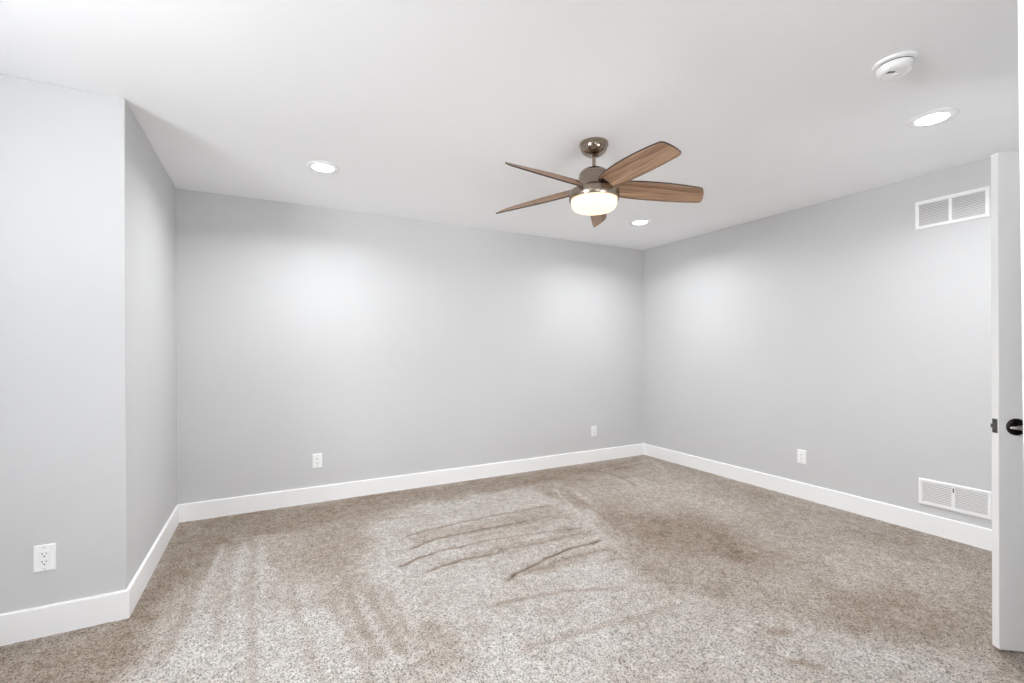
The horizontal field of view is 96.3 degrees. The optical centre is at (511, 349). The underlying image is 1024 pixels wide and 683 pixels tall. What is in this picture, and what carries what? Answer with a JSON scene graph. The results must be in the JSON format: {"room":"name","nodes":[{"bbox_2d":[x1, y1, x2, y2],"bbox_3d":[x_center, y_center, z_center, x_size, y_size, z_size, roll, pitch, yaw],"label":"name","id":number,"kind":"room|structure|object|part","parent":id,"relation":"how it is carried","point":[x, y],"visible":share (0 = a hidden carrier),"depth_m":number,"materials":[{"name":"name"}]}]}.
{"room":"empty bedroom","nodes":[
{"label":"empty bedroom","id":0,"kind":"room"},
{"bbox_2d":[0,74,176,613],"bbox_3d":[-2.716,0.055,2.492,1.277,2.460,1.461,0,0,-28],"label":"wall","id":1,"kind":"structure","parent":0,"point":[88,329],"depth_m":2.07,"materials":[{"name":"grey paint"}]},
{"bbox_2d":[33,543,55,572],"bbox_3d":[-2.052,0.914,2.011,0.073,0.117,0.009,0,0,-28],"label":"power outlet","id":2,"kind":"object","parent":1,"relation":"attached to","point":[44,556],"visible":1,"depth_m":2.01,"materials":[{"name":"white plastic"}]},
{"bbox_2d":[0,590,128,645],"bbox_3d":[-2.308,1.202,1.872,1.171,0.155,0.014,0,0,-28],"label":"baseboard","id":3,"kind":"structure","parent":1,"relation":"attached to","point":[51,619],"depth_m":2.03,"materials":[{"name":"white paint"}]},
{"bbox_2d":[126,505,178,617],"bbox_3d":[-2.111,1.201,2.735,0.014,0.155,1.355,0,0,-28],"label":"baseboard","id":4,"kind":"structure","parent":1,"relation":"attached to","point":[139,582],"depth_m":2.54,"materials":[{"name":"white paint"}]},
{"bbox_2d":[176,188,643,503],"bbox_3d":[-0.464,0.049,4.446,4.533,2.460,0.120,0,0,-28],"label":"wall","id":5,"kind":"structure","parent":0,"point":[379,346],"depth_m":4.01,"materials":[{"name":"grey paint"}]},
{"bbox_2d":[313,453,321,467],"bbox_3d":[-1.601,0.913,3.769,0.073,0.117,0.009,0,0,-28],"label":"power outlet","id":6,"kind":"object","parent":5,"relation":"attached to","point":[317,458],"visible":1,"depth_m":3.77,"materials":[{"name":"white plastic"}]},
{"bbox_2d":[177,443,643,522],"bbox_3d":[-0.430,1.196,4.387,4.533,0.155,0.014,0,0,-28],"label":"baseboard","id":7,"kind":"structure","parent":5,"relation":"attached to","point":[193,511],"depth_m":4.01,"materials":[{"name":"white paint"}]},
{"bbox_2d":[591,426,596,436],"bbox_3d":[0.914,0.908,5.103,0.073,0.117,0.009,0,0,-28],"label":"power outlet","id":8,"kind":"object","parent":5,"relation":"attached to","point":[593,428],"visible":1,"depth_m":5.10,"materials":[{"name":"white plastic"}]},
{"bbox_2d":[0,0,1019,249],"bbox_3d":[0.616,-1.244,1.169,5.930,0.120,6.925,0,0,-28],"label":"ceiling","id":9,"kind":"structure","parent":0,"point":[769,107],"depth_m":2.10,"materials":[{"name":"white paint"}]},
{"bbox_2d":[306,161,339,173],"bbox_3d":[-1.219,-1.174,2.954,0.201,0.011,0.201,0,0,-28],"label":"recessed light","id":10,"kind":"object","parent":9,"relation":"in","point":[318,166],"visible":1,"depth_m":2.94,"materials":[{"name":"white plastic"}]},
{"bbox_2d":[496,137,703,226],"bbox_3d":[0.520,-0.990,2.641,1.206,0.388,1.249,0,0,-4],"label":"ceiling fan","id":11,"kind":"object","parent":9,"relation":"hanging from","point":[597,191],"visible":1,"depth_m":2.55,"materials":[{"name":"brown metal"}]},
{"bbox_3d":[0.158,-0.915,2.824,0.568,0.090,0.100,0,0,32],"label":"blade","id":12,"kind":"part","parent":11,"relation":"part of","materials":[{"name":"brown wood"}]},
{"bbox_3d":[0.188,-0.915,2.392,0.568,0.090,0.100,0,0,-40],"label":"blade","id":13,"kind":"part","parent":11,"relation":"part of","materials":[{"name":"brown wood"}]},
{"bbox_3d":[0.471,-0.841,2.628,0.260,0.090,0.260,0,0,-4],"label":"lamp shade","id":14,"kind":"part","parent":11,"relation":"part of","materials":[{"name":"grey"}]},
{"bbox_3d":[0.560,-0.916,2.986,0.100,0.090,0.568,0,0,14],"label":"blade","id":15,"kind":"part","parent":11,"relation":"part of","materials":[{"name":"brown wood"}]},
{"bbox_3d":[0.609,-0.916,2.286,0.100,0.090,0.568,0,0,-22],"label":"blade","id":16,"kind":"part","parent":11,"relation":"part of","materials":[{"name":"brown wood"}]},
{"bbox_3d":[0.839,-0.917,2.654,0.568,0.090,0.100,0,0,-4],"label":"blade","id":17,"kind":"part","parent":11,"relation":"part of","materials":[{"name":"brown wood"}]},
{"bbox_2d":[629,219,650,224],"bbox_3d":[1.188,-1.181,4.250,0.201,0.011,0.201,0,0,-28],"label":"recessed light","id":18,"kind":"object","parent":9,"relation":"in","point":[637,221],"visible":1,"depth_m":4.23,"materials":[{"name":"white"}]},
{"bbox_2d":[872,51,918,80],"bbox_3d":[1.582,-1.163,1.893,0.151,0.048,0.151,0,0,0],"label":"smoke detector","id":19,"kind":"object","parent":9,"relation":"attached to","point":[897,65],"visible":1,"depth_m":1.86,"materials":[{"name":"white plastic"}]},
{"bbox_2d":[906,108,958,127],"bbox_3d":[2.153,-1.183,2.349,0.201,0.011,0.201,0,0,-28],"label":"recessed light","id":20,"kind":"object","parent":9,"relation":"in","point":[930,118],"visible":1,"depth_m":2.33,"materials":[{"name":"white"}]},
{"bbox_2d":[0,455,1023,682],"bbox_3d":[0.623,1.248,1.169,5.690,0.006,6.685,0,0,-28],"label":"floor","id":21,"kind":"structure","parent":0,"point":[640,568],"depth_m":2.33,"materials":[{"name":"carpet"}]},
{"bbox_2d":[643,149,1019,528],"bbox_3d":[2.525,0.040,3.775,0.120,2.460,4.107,0,0,-28],"label":"wall","id":22,"kind":"structure","parent":0,"point":[845,333],"depth_m":3.59,"materials":[{"name":"grey paint"}]},
{"bbox_2d":[797,449,805,464],"bbox_3d":[2.423,0.895,3.835,0.009,0.117,0.073,0,0,-28],"label":"power outlet","id":23,"kind":"object","parent":22,"relation":"attached to","point":[801,454],"visible":1,"depth_m":3.83,"materials":[{"name":"white plastic"}]},
{"bbox_2d":[644,443,991,550],"bbox_3d":[2.469,1.188,3.744,0.014,0.155,3.867,0,0,-28],"label":"baseboard","id":24,"kind":"structure","parent":22,"relation":"attached to","point":[969,534],"depth_m":3.54,"materials":[{"name":"white paint"}]},
{"bbox_2d":[915,186,989,229],"bbox_3d":[2.865,-0.920,2.994,0.008,0.190,0.371,0,0,-28],"label":"air vent","id":25,"kind":"object","parent":22,"relation":"in","point":[972,204],"visible":1,"depth_m":2.98,"materials":[{"name":"white plastic"}]},
{"bbox_3d":[2.824,-0.920,3.070,0.005,0.145,0.156,0,0,-28],"label":"louver panel","id":26,"kind":"part","parent":25,"relation":"part of","materials":[{"name":"white metal"}]},
{"bbox_3d":[2.905,-0.920,2.918,0.005,0.145,0.156,0,0,-28],"label":"louver panel","id":27,"kind":"part","parent":25,"relation":"part of","materials":[{"name":"white metal"}]},
{"bbox_2d":[919,478,991,519],"bbox_3d":[2.873,0.964,2.983,0.012,0.175,0.362,0,0,-28],"label":"air vent","id":28,"kind":"object","parent":22,"relation":"in","point":[957,498],"visible":0.99,"depth_m":2.97,"materials":[{"name":"white plastic"}]},
{"bbox_3d":[2.835,0.964,3.059,0.005,0.132,0.153,0,0,-28],"label":"louver panel","id":29,"kind":"part","parent":28,"relation":"part of","materials":[{"name":"white metal"}]},
{"bbox_3d":[2.915,0.964,2.910,0.005,0.132,0.153,0,0,-28],"label":"louver panel","id":30,"kind":"part","parent":28,"relation":"part of","materials":[{"name":"white metal"}]},
{"bbox_3d":[2.084,0.041,1.285,2.994,2.460,0.120,0,0,-28],"label":"wall","id":31,"kind":"structure","parent":0,"visible":0},
{"bbox_2d":[990,151,1023,651],"bbox_3d":[2.376,0.209,1.830,0.781,2.042,0.120,0,0,10],"label":"door","id":32,"kind":"structure","parent":31,"relation":"in","point":[1006,306],"depth_m":1.88,"materials":[{"name":"white paint"}]},
{"bbox_3d":[2.002,0.315,1.899,0.003,0.058,0.025,0,0,10],"label":"latch plate","id":33,"kind":"part","parent":32,"relation":"part of","materials":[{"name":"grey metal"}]},
{"bbox_3d":[2.089,0.315,1.837,0.150,0.021,0.030,0,0,10],"label":"lever handle","id":34,"kind":"part","parent":32,"relation":"part of","materials":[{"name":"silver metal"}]},
{"bbox_2d":[1018,0,1023,461],"bbox_3d":[0.783,0.035,0.594,0.141,2.440,0.149,0,0,-28],"label":"trim","id":35,"kind":"structure","parent":31,"relation":"attached to","point":[1020,2],"depth_m":0.64,"materials":[{"name":"white paint"}]}
]}

